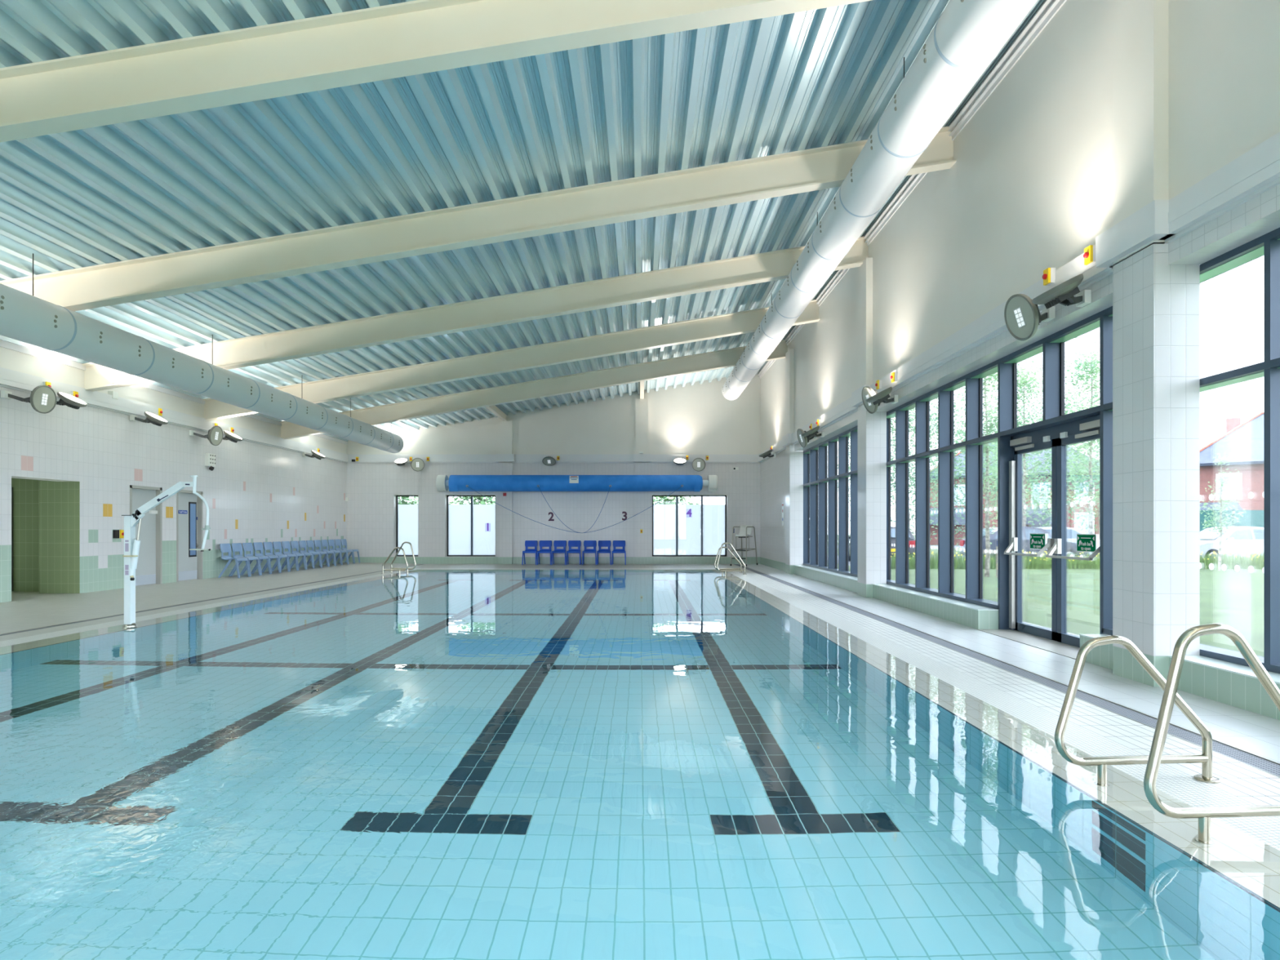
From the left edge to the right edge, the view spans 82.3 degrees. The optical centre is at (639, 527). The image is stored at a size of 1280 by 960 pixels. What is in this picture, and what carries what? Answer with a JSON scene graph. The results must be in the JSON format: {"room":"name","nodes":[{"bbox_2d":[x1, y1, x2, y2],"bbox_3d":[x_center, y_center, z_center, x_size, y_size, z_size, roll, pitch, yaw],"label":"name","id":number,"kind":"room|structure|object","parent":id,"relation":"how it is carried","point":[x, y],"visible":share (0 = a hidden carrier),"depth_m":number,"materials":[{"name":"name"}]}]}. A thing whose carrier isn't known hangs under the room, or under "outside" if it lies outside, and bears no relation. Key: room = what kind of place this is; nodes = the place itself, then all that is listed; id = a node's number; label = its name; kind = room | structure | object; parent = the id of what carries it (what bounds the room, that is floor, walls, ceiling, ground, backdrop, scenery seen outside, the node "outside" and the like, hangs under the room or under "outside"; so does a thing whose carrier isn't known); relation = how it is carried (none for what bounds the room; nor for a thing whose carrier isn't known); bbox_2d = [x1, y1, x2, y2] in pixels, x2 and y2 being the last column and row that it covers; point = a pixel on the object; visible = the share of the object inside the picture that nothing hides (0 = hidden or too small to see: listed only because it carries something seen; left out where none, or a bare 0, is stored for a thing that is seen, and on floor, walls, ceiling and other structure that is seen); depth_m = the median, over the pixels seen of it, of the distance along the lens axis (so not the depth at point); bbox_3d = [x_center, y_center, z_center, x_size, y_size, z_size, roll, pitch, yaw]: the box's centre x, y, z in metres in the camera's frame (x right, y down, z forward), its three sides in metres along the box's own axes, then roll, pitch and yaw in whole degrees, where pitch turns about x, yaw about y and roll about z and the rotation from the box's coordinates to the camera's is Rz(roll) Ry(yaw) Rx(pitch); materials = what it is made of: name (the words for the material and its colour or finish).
{"room":"indoor swimming pool","nodes":[
{"label":"indoor swimming pool","id":0,"kind":"room"},
{"bbox_2d":[0,346,346,602],"bbox_3d":[-11.640,-0.929,11.100,2.520,4.458,30.200,0,0,0],"label":"wall","id":1,"kind":"structure","parent":0,"point":[254,492],"depth_m":14.60,"materials":[{"name":"white tile"}]},
{"bbox_2d":[11,487,13,591],"bbox_3d":[-12.330,0.220,13.912,0.740,1.980,0.105,0,0,0],"label":"door","id":2,"kind":"structure","parent":1,"relation":"in","point":[11,487],"depth_m":13.95,"materials":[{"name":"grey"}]},
{"bbox_2d":[0,385,57,413],"bbox_3d":[-10.053,-2.136,12.065,0.721,0.468,0.354,0,0,-44],"label":"floodlight","id":3,"kind":"object","parent":1,"relation":"attached to","point":[42,398],"visible":1,"depth_m":12.11,"materials":[{"name":"grey metal"}]},
{"bbox_2d":[56,391,87,408],"bbox_3d":[-10.052,-2.231,12.831,0.616,0.305,0.450,0,0,0],"label":"floodlight","id":4,"kind":"object","parent":1,"relation":"attached to","point":[70,401],"visible":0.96,"depth_m":12.74,"materials":[{"name":"grey metal"}]},
{"bbox_2d":[129,484,162,586],"bbox_3d":[-10.447,0.175,15.390,0.146,2.090,1.000,0,0,0],"label":"door","id":5,"kind":"structure","parent":1,"relation":"in","point":[148,571],"depth_m":15.61,"materials":[{"name":"grey paint"}]},
{"bbox_2d":[129,411,168,426],"bbox_3d":[-10.052,-2.240,15.056,0.616,0.305,0.450,0,0,0],"label":"floodlight","id":6,"kind":"object","parent":1,"relation":"attached to","point":[156,420],"visible":1,"depth_m":14.94,"materials":[{"name":"grey metal"}]},
{"bbox_2d":[0,339,347,444],"bbox_3d":[-10.365,-3.003,10.950,0.030,0.130,29.900,0,0,0],"label":"trim","id":7,"kind":"structure","parent":1,"relation":"attached to","point":[3,344],"depth_m":15.14,"materials":[{"name":"white"}]},
{"bbox_2d":[0,367,348,462],"bbox_3d":[-10.335,-2.438,10.955,0.089,0.295,29.890,0,0,0],"label":"trim","id":8,"kind":"structure","parent":1,"relation":"attached to","point":[9,379],"depth_m":15.19,"materials":[{"name":"white"}]},
{"bbox_2d":[176,489,202,582],"bbox_3d":[-10.447,0.180,16.880,0.146,2.080,0.980,0,0,0],"label":"door","id":9,"kind":"structure","parent":1,"relation":"in","point":[188,504],"depth_m":16.98,"materials":[{"name":"grey paint"}]},
{"bbox_2d":[189,426,222,445],"bbox_3d":[-10.053,-2.152,17.018,0.721,0.468,0.354,0,0,-44],"label":"floodlight","id":10,"kind":"object","parent":1,"relation":"attached to","point":[215,435],"visible":1,"depth_m":17.05,"materials":[{"name":"grey metal"}]},
{"bbox_2d":[204,453,215,471],"bbox_3d":[-10.312,-1.573,17.607,0.136,0.412,0.300,0,0,0],"label":"box","id":11,"kind":"object","parent":1,"relation":"attached to","point":[210,459],"visible":1,"depth_m":17.54,"materials":[{"name":"white plastic"}]},
{"bbox_2d":[222,430,243,443],"bbox_3d":[-10.052,-2.229,17.904,0.616,0.305,0.450,0,0,0],"label":"floodlight","id":12,"kind":"object","parent":1,"relation":"attached to","point":[230,436],"visible":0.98,"depth_m":17.79,"materials":[{"name":"grey metal"}]},
{"bbox_2d":[0,562,418,634],"bbox_3d":[-10.140,1.250,10.950,4.880,0.065,29.900,0,0,0],"label":"floor","id":13,"kind":"structure","parent":0,"point":[26,611],"depth_m":13.40,"materials":[{"name":"tile"}]},
{"bbox_2d":[0,564,422,635],"bbox_3d":[-7.635,1.296,10.950,0.130,0.031,29.880,0,0,0],"label":"channel","id":14,"kind":"object","parent":13,"relation":"on","point":[51,626],"visible":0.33,"depth_m":11.84,"materials":[{"name":"white tile"}]},
{"bbox_2d":[217,543,249,577],"bbox_3d":[-10.032,0.814,18.080,0.550,0.845,0.494,0,0,0],"label":"chair","id":15,"kind":"object","parent":13,"relation":"on","point":[224,548],"visible":1,"depth_m":18.05,"materials":[{"name":"blue plastic"}]},
{"bbox_2d":[231,542,261,576],"bbox_3d":[-10.032,0.814,18.596,0.550,0.845,0.494,0,0,0],"label":"chair","id":16,"kind":"object","parent":13,"relation":"on","point":[237,547],"visible":0.9,"depth_m":18.65,"materials":[{"name":"blue plastic"}]},
{"bbox_2d":[242,542,271,575],"bbox_3d":[-10.032,0.814,19.111,0.550,0.845,0.494,0,0,0],"label":"chair","id":17,"kind":"object","parent":13,"relation":"on","point":[246,546],"visible":0.9,"depth_m":19.17,"materials":[{"name":"blue plastic"}]},
{"bbox_2d":[252,542,280,573],"bbox_3d":[-10.032,0.814,19.627,0.550,0.845,0.494,0,0,0],"label":"chair","id":18,"kind":"object","parent":13,"relation":"on","point":[257,545],"visible":0.91,"depth_m":19.68,"materials":[{"name":"blue plastic"}]},
{"bbox_2d":[262,542,289,573],"bbox_3d":[-10.032,0.814,20.142,0.550,0.845,0.494,0,0,0],"label":"chair","id":19,"kind":"object","parent":13,"relation":"on","point":[267,545],"visible":0.91,"depth_m":20.20,"materials":[{"name":"blue plastic"}]},
{"bbox_2d":[272,541,297,571],"bbox_3d":[-10.032,0.814,20.657,0.550,0.845,0.494,0,0,0],"label":"chair","id":20,"kind":"object","parent":13,"relation":"on","point":[277,545],"visible":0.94,"depth_m":20.72,"materials":[{"name":"blue plastic"}]},
{"bbox_2d":[281,541,306,570],"bbox_3d":[-10.032,0.814,21.173,0.550,0.845,0.494,0,0,0],"label":"chair","id":21,"kind":"object","parent":13,"relation":"on","point":[286,544],"visible":0.88,"depth_m":21.24,"materials":[{"name":"blue plastic"}]},
{"bbox_2d":[290,541,314,569],"bbox_3d":[-10.032,0.814,21.689,0.550,0.845,0.494,0,0,0],"label":"chair","id":22,"kind":"object","parent":13,"relation":"on","point":[294,544],"visible":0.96,"depth_m":21.74,"materials":[{"name":"blue plastic"}]},
{"bbox_2d":[298,540,321,568],"bbox_3d":[-10.032,0.814,22.204,0.550,0.845,0.494,0,0,0],"label":"chair","id":23,"kind":"object","parent":13,"relation":"on","point":[302,544],"visible":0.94,"depth_m":22.27,"materials":[{"name":"blue plastic"}]},
{"bbox_2d":[306,540,328,567],"bbox_3d":[-10.032,0.814,22.720,0.550,0.845,0.494,0,0,0],"label":"chair","id":24,"kind":"object","parent":13,"relation":"on","point":[309,543],"visible":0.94,"depth_m":22.79,"materials":[{"name":"blue plastic"}]},
{"bbox_2d":[313,539,335,566],"bbox_3d":[-10.032,0.814,23.235,0.550,0.845,0.494,0,0,0],"label":"chair","id":25,"kind":"object","parent":13,"relation":"on","point":[317,543],"visible":0.88,"depth_m":23.33,"materials":[{"name":"blue plastic"}]},
{"bbox_2d":[320,539,342,565],"bbox_3d":[-10.032,0.814,23.750,0.550,0.845,0.494,0,0,0],"label":"chair","id":26,"kind":"object","parent":13,"relation":"on","point":[324,542],"visible":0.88,"depth_m":23.83,"materials":[{"name":"blue plastic"}]},
{"bbox_2d":[328,539,348,564],"bbox_3d":[-10.032,0.814,24.266,0.550,0.845,0.494,0,0,0],"label":"chair","id":27,"kind":"object","parent":13,"relation":"on","point":[331,542],"visible":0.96,"depth_m":24.34,"materials":[{"name":"blue plastic"}]},
{"bbox_2d":[334,539,354,564],"bbox_3d":[-10.032,0.814,24.782,0.550,0.845,0.494,0,0,0],"label":"chair","id":28,"kind":"object","parent":13,"relation":"on","point":[337,542],"visible":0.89,"depth_m":24.87,"materials":[{"name":"blue plastic"}]},
{"bbox_2d":[340,538,359,563],"bbox_3d":[-10.032,0.814,25.297,0.550,0.845,0.494,0,0,0],"label":"chair","id":29,"kind":"object","parent":13,"relation":"on","point":[344,542],"visible":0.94,"depth_m":25.38,"materials":[{"name":"blue plastic"}]},
{"bbox_2d":[0,564,740,641],"bbox_3d":[-2.145,1.283,10.950,10.850,0.002,29.900,0,0,0],"label":"floor","id":30,"kind":"structure","parent":0,"point":[4,637],"depth_m":23.48,"materials":[{"name":"tile"}]},
{"bbox_2d":[497,420,512,564],"bbox_3d":[-4.745,-1.233,25.840,0.490,5.067,0.120,0,0,0],"label":"pillar","id":31,"kind":"structure","parent":30,"relation":"on","point":[504,428],"depth_m":25.78,"materials":[{"name":"white tile"}]},
{"bbox_2d":[521,540,537,564],"bbox_3d":[-3.818,0.871,25.492,0.494,0.845,0.550,0,0,0],"label":"chair","id":32,"kind":"object","parent":30,"relation":"on","point":[527,543],"visible":1,"depth_m":25.68,"materials":[{"name":"blue plastic"}]},
{"bbox_2d":[536,540,551,564],"bbox_3d":[-3.313,0.871,25.492,0.494,0.845,0.550,0,0,0],"label":"chair","id":33,"kind":"object","parent":30,"relation":"on","point":[542,543],"visible":1,"depth_m":25.67,"materials":[{"name":"blue plastic"}]},
{"bbox_2d":[551,540,566,564],"bbox_3d":[-2.807,0.871,25.492,0.494,0.845,0.550,0,0,0],"label":"chair","id":34,"kind":"object","parent":30,"relation":"on","point":[557,543],"visible":1,"depth_m":25.67,"materials":[{"name":"blue plastic"}]},
{"bbox_2d":[566,540,581,564],"bbox_3d":[-2.297,0.871,25.492,0.494,0.845,0.550,0,0,0],"label":"chair","id":35,"kind":"object","parent":30,"relation":"on","point":[571,543],"visible":0.99,"depth_m":25.68,"materials":[{"name":"blue plastic"}]},
{"bbox_2d":[582,540,596,564],"bbox_3d":[-1.752,0.871,25.492,0.494,0.845,0.550,0,0,0],"label":"chair","id":36,"kind":"object","parent":30,"relation":"on","point":[586,543],"visible":1,"depth_m":25.67,"materials":[{"name":"blue plastic"}]},
{"bbox_2d":[596,540,611,564],"bbox_3d":[-1.247,0.871,25.492,0.494,0.845,0.550,0,0,0],"label":"chair","id":37,"kind":"object","parent":30,"relation":"on","point":[601,543],"visible":1,"depth_m":25.68,"materials":[{"name":"blue plastic"}]},
{"bbox_2d":[611,540,626,564],"bbox_3d":[-0.732,0.871,25.492,0.494,0.845,0.550,0,0,0],"label":"chair","id":38,"kind":"object","parent":30,"relation":"on","point":[615,543],"visible":0.99,"depth_m":25.68,"materials":[{"name":"blue plastic"}]},
{"bbox_2d":[635,398,648,564],"bbox_3d":[0.075,-1.626,25.840,0.470,5.852,0.120,0,0,0],"label":"pillar","id":39,"kind":"structure","parent":30,"relation":"on","point":[642,406],"depth_m":25.78,"materials":[{"name":"white tile"}]},
{"bbox_2d":[0,0,1045,441],"bbox_3d":[-2.960,-4.340,11.000,15.840,2.718,30.600,0,0,0],"label":"ceiling","id":40,"kind":"structure","parent":0,"point":[824,77],"depth_m":8.83,"materials":[{"name":"silver metal"}]},
{"bbox_2d":[0,253,404,453],"bbox_3d":[-7.710,-2.906,9.700,0.614,1.154,26.600,0,0,0],"label":"air duct","id":41,"kind":"object","parent":40,"relation":"hanging from","point":[25,317],"visible":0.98,"depth_m":11.36,"materials":[{"name":"white metal"}]},
{"bbox_2d":[0,0,871,142],"bbox_3d":[-3.060,-3.986,6.240,14.640,2.876,0.200,0,0,0],"label":"beam","id":42,"kind":"structure","parent":40,"relation":"attached to","point":[417,37],"depth_m":6.23,"materials":[{"name":"beige metal"}]},
{"bbox_2d":[82,235,867,391],"bbox_3d":[-3.060,-3.986,13.680,14.640,2.876,0.200,0,0,0],"label":"beam","id":43,"kind":"structure","parent":40,"relation":"attached to","point":[769,266],"depth_m":13.67,"materials":[{"name":"beige metal"}]},
{"bbox_2d":[0,126,955,311],"bbox_3d":[-3.060,-3.986,9.960,14.640,2.876,0.200,0,0,0],"label":"beam","id":44,"kind":"structure","parent":40,"relation":"attached to","point":[824,167],"depth_m":9.96,"materials":[{"name":"beige metal"}]},
{"bbox_2d":[721,0,1037,399],"bbox_3d":[2.930,-4.649,9.950,0.630,1.137,27.100,0,0,0],"label":"air duct","id":45,"kind":"object","parent":44,"relation":"hanging from","point":[967,35],"visible":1,"depth_m":7.97,"materials":[{"name":"white metal"}]},
{"bbox_2d":[202,299,819,420],"bbox_3d":[-3.060,-3.986,17.430,14.640,2.876,0.200,0,0,0],"label":"beam","id":46,"kind":"structure","parent":40,"relation":"attached to","point":[748,321],"depth_m":17.42,"materials":[{"name":"beige metal"}]},
{"bbox_2d":[280,339,787,439],"bbox_3d":[-3.060,-3.986,21.150,14.640,2.876,0.200,0,0,0],"label":"beam","id":47,"kind":"structure","parent":40,"relation":"attached to","point":[728,357],"depth_m":21.15,"materials":[{"name":"beige metal"}]},
{"bbox_2d":[484,405,507,421],"bbox_3d":[-4.750,-3.856,23.550,0.130,0.200,4.700,0,0,0],"label":"tie","id":48,"kind":"object","parent":47,"relation":"attached to","point":[494,409],"visible":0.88,"depth_m":24.39,"materials":[{"name":"beige metal"}]},
{"bbox_2d":[346,371,759,564],"bbox_3d":[-3.060,-2.147,26.070,15.240,6.893,0.340,0,0,0],"label":"wall","id":49,"kind":"structure","parent":0,"point":[697,419],"depth_m":25.90,"materials":[{"name":"white tile"}]},
{"bbox_2d":[395,495,417,556],"bbox_3d":[-8.280,-0.069,26.190,0.860,2.183,0.060,0,0,0],"label":"window","id":50,"kind":"structure","parent":49,"relation":"in","point":[406,515],"depth_m":26.20,"materials":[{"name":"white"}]},
{"bbox_2d":[410,457,424,471],"bbox_3d":[-7.741,-2.196,25.663,0.470,0.470,0.413,0,0,0],"label":"floodlight","id":51,"kind":"object","parent":49,"relation":"attached to","point":[417,464],"visible":1,"depth_m":25.48,"materials":[{"name":"grey metal"}]},
{"bbox_2d":[446,495,495,556],"bbox_3d":[-6.010,-0.069,26.190,1.780,2.183,0.080,0,0,0],"label":"window","id":52,"kind":"structure","parent":49,"relation":"in","point":[470,528],"depth_m":26.20,"materials":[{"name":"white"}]},
{"bbox_2d":[347,453,759,462],"bbox_3d":[-3.060,-2.440,25.805,14.540,0.300,0.190,0,0,0],"label":"trim","id":53,"kind":"structure","parent":49,"relation":"attached to","point":[496,458],"depth_m":25.83,"materials":[{"name":"white"}]},
{"bbox_2d":[435,475,717,491],"bbox_3d":[-2.162,-1.533,25.455,9.647,0.587,0.880,0,0,0],"label":"roller","id":54,"kind":"object","parent":49,"relation":"attached to","point":[443,482],"visible":1,"depth_m":25.07,"materials":[{"name":"blue plastic"}]},
{"bbox_2d":[652,495,726,556],"bbox_3d":[1.760,-0.069,26.190,2.660,2.183,0.080,0,0,0],"label":"window","id":55,"kind":"structure","parent":49,"relation":"in","point":[677,530],"depth_m":26.20,"materials":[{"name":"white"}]},
{"bbox_2d":[692,457,705,471],"bbox_3d":[2.046,-2.196,25.663,0.470,0.470,0.413,0,0,0],"label":"floodlight","id":56,"kind":"object","parent":49,"relation":"attached to","point":[698,464],"visible":1,"depth_m":25.48,"materials":[{"name":"grey metal"}]},
{"bbox_2d":[0,568,1279,850],"bbox_3d":[-2.190,1.293,10.170,10.080,0.018,25.900,0,0,0],"label":"strip","id":57,"kind":"object","parent":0,"point":[1184,787],"visible":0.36,"depth_m":5.41,"materials":[{"name":"tile"}]},
{"bbox_2d":[737,568,1279,805],"bbox_3d":[3.065,1.283,10.170,0.430,0.002,25.900,0,0,0],"label":"strip","id":58,"kind":"object","parent":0,"point":[1253,785],"visible":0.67,"depth_m":5.14,"materials":[{"name":"tile"}]},
{"bbox_2d":[739,564,1279,763],"bbox_3d":[4.140,1.282,10.950,1.320,0.001,29.900,0,0,0],"label":"floor","id":59,"kind":"structure","parent":0,"point":[1257,734],"depth_m":6.39,"materials":[{"name":"tile"}]},
{"bbox_2d":[730,524,757,566],"bbox_3d":[3.550,0.599,24.933,0.598,1.367,1.048,0,0,30],"label":"chair","id":60,"kind":"object","parent":59,"relation":"on","point":[745,531],"visible":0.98,"depth_m":24.94,"materials":[{"name":"silver metal"}]},
{"bbox_2d":[785,348,803,573],"bbox_3d":[4.325,-1.822,20.530,0.371,6.245,0.580,0,0,0],"label":"pillar","id":61,"kind":"structure","parent":59,"relation":"on","point":[793,459],"depth_m":20.24,"materials":[{"name":"white tile"}]},
{"bbox_2d":[857,257,886,597],"bbox_3d":[4.325,-1.822,13.665,0.371,6.245,0.530,0,0,0],"label":"pillar","id":62,"kind":"structure","parent":59,"relation":"on","point":[872,428],"depth_m":13.40,"materials":[{"name":"white tile"}]},
{"bbox_2d":[733,564,1279,777],"bbox_3d":[3.380,1.296,10.950,0.200,0.031,29.880,0,0,0],"label":"channel","id":63,"kind":"object","parent":59,"relation":"on","point":[1257,762],"visible":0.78,"depth_m":5.52,"materials":[{"name":"silver metal"}]},
{"bbox_2d":[1112,0,1199,686],"bbox_3d":[4.325,-1.822,6.155,0.371,6.245,0.510,0,0,0],"label":"pillar","id":64,"kind":"structure","parent":59,"relation":"on","point":[1156,303],"depth_m":5.94,"materials":[{"name":"white tile"}]},
{"bbox_2d":[760,0,1279,571],"bbox_3d":[4.537,-2.312,11.100,0.555,7.224,30.200,0,0,0],"label":"wall","id":65,"kind":"structure","parent":0,"point":[1028,186],"depth_m":8.10,"materials":[{"name":"white paint"}]},
{"bbox_2d":[796,428,817,448],"bbox_3d":[3.992,-2.133,17.438,0.457,0.453,0.470,0,0,0],"label":"floodlight","id":66,"kind":"object","parent":65,"relation":"attached to","point":[803,441],"visible":0.93,"depth_m":17.41,"materials":[{"name":"grey metal"}]},
{"bbox_2d":[801,425,824,438],"bbox_3d":[3.955,-2.185,16.739,0.531,0.291,0.450,0,0,0],"label":"floodlight","id":67,"kind":"object","parent":65,"relation":"attached to","point":[813,432],"visible":1,"depth_m":16.62,"materials":[{"name":"grey metal"}]},
{"bbox_2d":[794,564,857,593],"bbox_3d":[4.396,1.165,17.085,0.279,0.270,6.310,0,0,0],"label":"sill","id":68,"kind":"structure","parent":65,"relation":"attached to","point":[850,583],"depth_m":16.57,"materials":[{"name":"green tile"}]},
{"bbox_2d":[803,425,857,577],"bbox_3d":[4.621,-0.545,17.170,0.218,3.150,6.540,0,0,0],"label":"window","id":69,"kind":"structure","parent":65,"relation":"in","point":[830,467],"depth_m":17.54,"materials":[{"name":"clear glass"}]},
{"bbox_2d":[861,386,890,413],"bbox_3d":[3.992,-2.145,12.299,0.457,0.453,0.470,0,0,0],"label":"floodlight","id":70,"kind":"object","parent":65,"relation":"attached to","point":[868,392],"visible":0.62,"depth_m":12.28,"materials":[{"name":"grey metal"}]},
{"bbox_2d":[865,386,897,404],"bbox_3d":[3.955,-2.148,11.951,0.531,0.291,0.450,0,0,0],"label":"floodlight","id":71,"kind":"object","parent":65,"relation":"attached to","point":[883,396],"visible":1,"depth_m":11.83,"materials":[{"name":"grey metal"}]},
{"bbox_2d":[757,0,1066,378],"bbox_3d":[4.210,-5.354,10.950,0.100,0.180,29.900,0,0,0],"label":"trim","id":72,"kind":"structure","parent":65,"relation":"attached to","point":[1049,8],"depth_m":9.19,"materials":[{"name":"white metal"}]},
{"bbox_2d":[872,583,998,629],"bbox_3d":[4.396,1.165,11.310,0.279,0.270,4.180,0,0,0],"label":"sill","id":73,"kind":"structure","parent":65,"relation":"attached to","point":[970,615],"depth_m":10.42,"materials":[{"name":"green tile"}]},
{"bbox_2d":[886,306,1112,635],"bbox_3d":[4.621,-0.420,10.120,0.218,3.400,7.480,0,0,0],"label":"window","id":74,"kind":"structure","parent":65,"relation":"in","point":[948,449],"depth_m":10.08,"materials":[{"name":"clear glass"}]},
{"bbox_2d":[758,131,1279,462],"bbox_3d":[4.162,-2.440,10.955,0.195,0.300,29.890,0,0,0],"label":"trim","id":75,"kind":"structure","parent":65,"relation":"attached to","point":[1255,171],"depth_m":6.06,"materials":[{"name":"white paint"}]},
{"bbox_2d":[977,629,1079,659],"bbox_3d":[4.527,1.288,8.150,0.575,0.024,2.100,0,0,0],"label":"trim","id":76,"kind":"structure","parent":65,"relation":"attached to","point":[1055,646],"depth_m":8.17,"materials":[{"name":"grey tile"}]},
{"bbox_2d":[1004,293,1055,340],"bbox_3d":[3.992,-2.129,7.409,0.457,0.453,0.470,0,0,0],"label":"floodlight","id":77,"kind":"object","parent":65,"relation":"attached to","point":[1022,317],"visible":0.99,"depth_m":7.40,"materials":[{"name":"grey metal"}]},
{"bbox_2d":[1004,435,1057,640],"bbox_3d":[4.604,0.092,8.672,0.222,2.355,0.945,0,0,0],"label":"door","id":78,"kind":"structure","parent":65,"relation":"in","point":[1033,471],"depth_m":8.72,"materials":[{"name":"clear glass"}]},
{"bbox_2d":[1042,267,1055,285],"bbox_3d":[4.130,-2.541,7.406,0.101,0.150,0.090,0,0,0],"label":"switch","id":79,"kind":"object","parent":65,"relation":"attached to","point":[1049,273],"visible":1,"depth_m":7.36,"materials":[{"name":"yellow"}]},
{"bbox_2d":[1011,414,1099,630],"bbox_3d":[4.688,0.065,8.185,0.065,2.430,2.050,0,0,0],"label":"door frame","id":80,"kind":"structure","parent":65,"relation":"attached to","point":[1072,428],"depth_m":8.21,"materials":[{"name":"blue metal"}]},
{"bbox_2d":[1031,273,1091,309],"bbox_3d":[3.955,-2.203,6.838,0.531,0.291,0.450,0,0,0],"label":"floodlight","id":81,"kind":"object","parent":65,"relation":"attached to","point":[1059,294],"visible":1,"depth_m":6.75,"materials":[{"name":"grey metal"}]},
{"bbox_2d":[1046,419,1099,647],"bbox_3d":[4.604,0.092,7.710,0.222,2.355,0.940,0,0,0],"label":"door","id":82,"kind":"structure","parent":65,"relation":"in","point":[1076,546],"depth_m":7.81,"materials":[{"name":"clear glass"}]},
{"bbox_2d":[1083,244,1095,265],"bbox_3d":[4.130,-2.502,6.719,0.101,0.150,0.090,0,0,0],"label":"switch","id":83,"kind":"object","parent":65,"relation":"attached to","point":[1089,255],"visible":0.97,"depth_m":6.69,"materials":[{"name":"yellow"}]},
{"bbox_2d":[1079,634,1112,670],"bbox_3d":[4.396,1.165,6.750,0.279,0.270,0.680,0,0,0],"label":"sill","id":84,"kind":"structure","parent":65,"relation":"attached to","point":[1100,655],"depth_m":6.80,"materials":[{"name":"green tile"}]},
{"bbox_2d":[1168,655,1279,719],"bbox_3d":[4.396,1.165,2.325,0.279,0.270,7.150,0,0,0],"label":"sill","id":85,"kind":"structure","parent":65,"relation":"attached to","point":[1232,684],"depth_m":5.34,"materials":[{"name":"green tile"}]},
{"bbox_2d":[1200,227,1279,673],"bbox_3d":[4.621,-0.545,2.320,0.218,3.150,8.040,0,0,0],"label":"window","id":86,"kind":"structure","parent":65,"relation":"in","point":[1240,286],"depth_m":5.73,"materials":[{"name":"clear glass"}]},
{"bbox_3d":[-2.188,1.318,10.170,9.525,0.033,25.340,0,0,0],"label":"floor","id":87,"kind":"structure","parent":0,"visible":0},
{"bbox_2d":[121,475,212,628],"bbox_3d":[-6.135,0.327,9.492,1.172,2.016,0.225,0,0,0],"label":"pool hoist","id":88,"kind":"object","parent":87,"relation":"on","point":[131,544],"visible":0.95,"depth_m":9.48,"materials":[{"name":"white metal"}]},
{"bbox_2d":[381,546,408,574],"bbox_3d":[-6.854,0.934,20.450,0.761,0.792,0.110,0,0,0],"label":"ladder handrail","id":89,"kind":"object","parent":87,"relation":"attached to","point":[394,548],"visible":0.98,"depth_m":20.43,"materials":[{"name":"silver metal"}]},
{"bbox_2d":[389,541,416,573],"bbox_3d":[-6.850,0.865,21.150,0.770,0.930,0.110,0,0,0],"label":"ladder handrail","id":90,"kind":"object","parent":87,"relation":"attached to","point":[403,543],"visible":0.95,"depth_m":21.13,"materials":[{"name":"silver metal"}]},
{"bbox_2d":[0,569,1279,959],"bbox_3d":[-2.188,1.300,10.170,9.525,0.001,25.340,0,0,0],"label":"pool water","id":91,"kind":"object","parent":87,"relation":"in","point":[415,764],"visible":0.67,"depth_m":3.59,"materials":[{"name":"blue liquid"}]},
{"bbox_2d":[714,546,742,573],"bbox_3d":[2.530,0.934,20.900,0.831,0.793,0.110,0,0,0],"label":"ladder handrail","id":92,"kind":"object","parent":87,"relation":"on","point":[726,548],"visible":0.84,"depth_m":20.88,"materials":[{"name":"silver metal"}]},
{"bbox_2d":[716,542,746,574],"bbox_3d":[2.525,0.864,20.150,0.840,0.931,0.110,0,0,0],"label":"ladder handrail","id":93,"kind":"object","parent":87,"relation":"on","point":[730,544],"visible":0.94,"depth_m":20.13,"materials":[{"name":"silver metal"}]},
{"bbox_2d":[1054,635,1221,784],"bbox_3d":[2.530,0.939,3.730,0.830,0.783,0.110,0,0,0],"label":"ladder handrail","id":94,"kind":"object","parent":87,"relation":"on","point":[1205,758],"visible":0.97,"depth_m":3.71,"materials":[{"name":"silver metal"}]},
{"bbox_2d":[1143,623,1279,841],"bbox_3d":[2.525,0.864,3.055,0.840,0.931,0.110,0,0,0],"label":"ladder handrail","id":95,"kind":"object","parent":87,"relation":"on","point":[1204,815],"visible":0.92,"depth_m":3.04,"materials":[{"name":"silver metal"}]},
{"label":"outside","id":96,"kind":"structure","parent":0,"visible":0},
{"label":"lawn","id":97,"kind":"structure","parent":96,"visible":0},
{"bbox_2d":[398,496,417,504],"bbox_3d":[-15.697,-1.620,44.846,8.285,6.758,7.866,0,0,-14],"label":"birch tree","id":98,"kind":"object","parent":97,"relation":"on","point":[403,499],"visible":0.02,"depth_m":45.34,"materials":[{"name":"green plant"}]},
{"bbox_2d":[448,496,495,504],"bbox_3d":[-9.998,-1.620,46.150,8.285,6.758,7.866,0,0,40],"label":"birch tree","id":99,"kind":"object","parent":97,"relation":"on","point":[481,500],"visible":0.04,"depth_m":45.73,"materials":[{"name":"green plant"}]},
{"bbox_2d":[653,496,710,504],"bbox_3d":[1.396,-1.390,46.088,7.664,6.252,7.276,0,0,-4],"label":"birch tree","id":100,"kind":"object","parent":97,"relation":"on","point":[666,500],"visible":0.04,"depth_m":45.39,"materials":[{"name":"green plant"}]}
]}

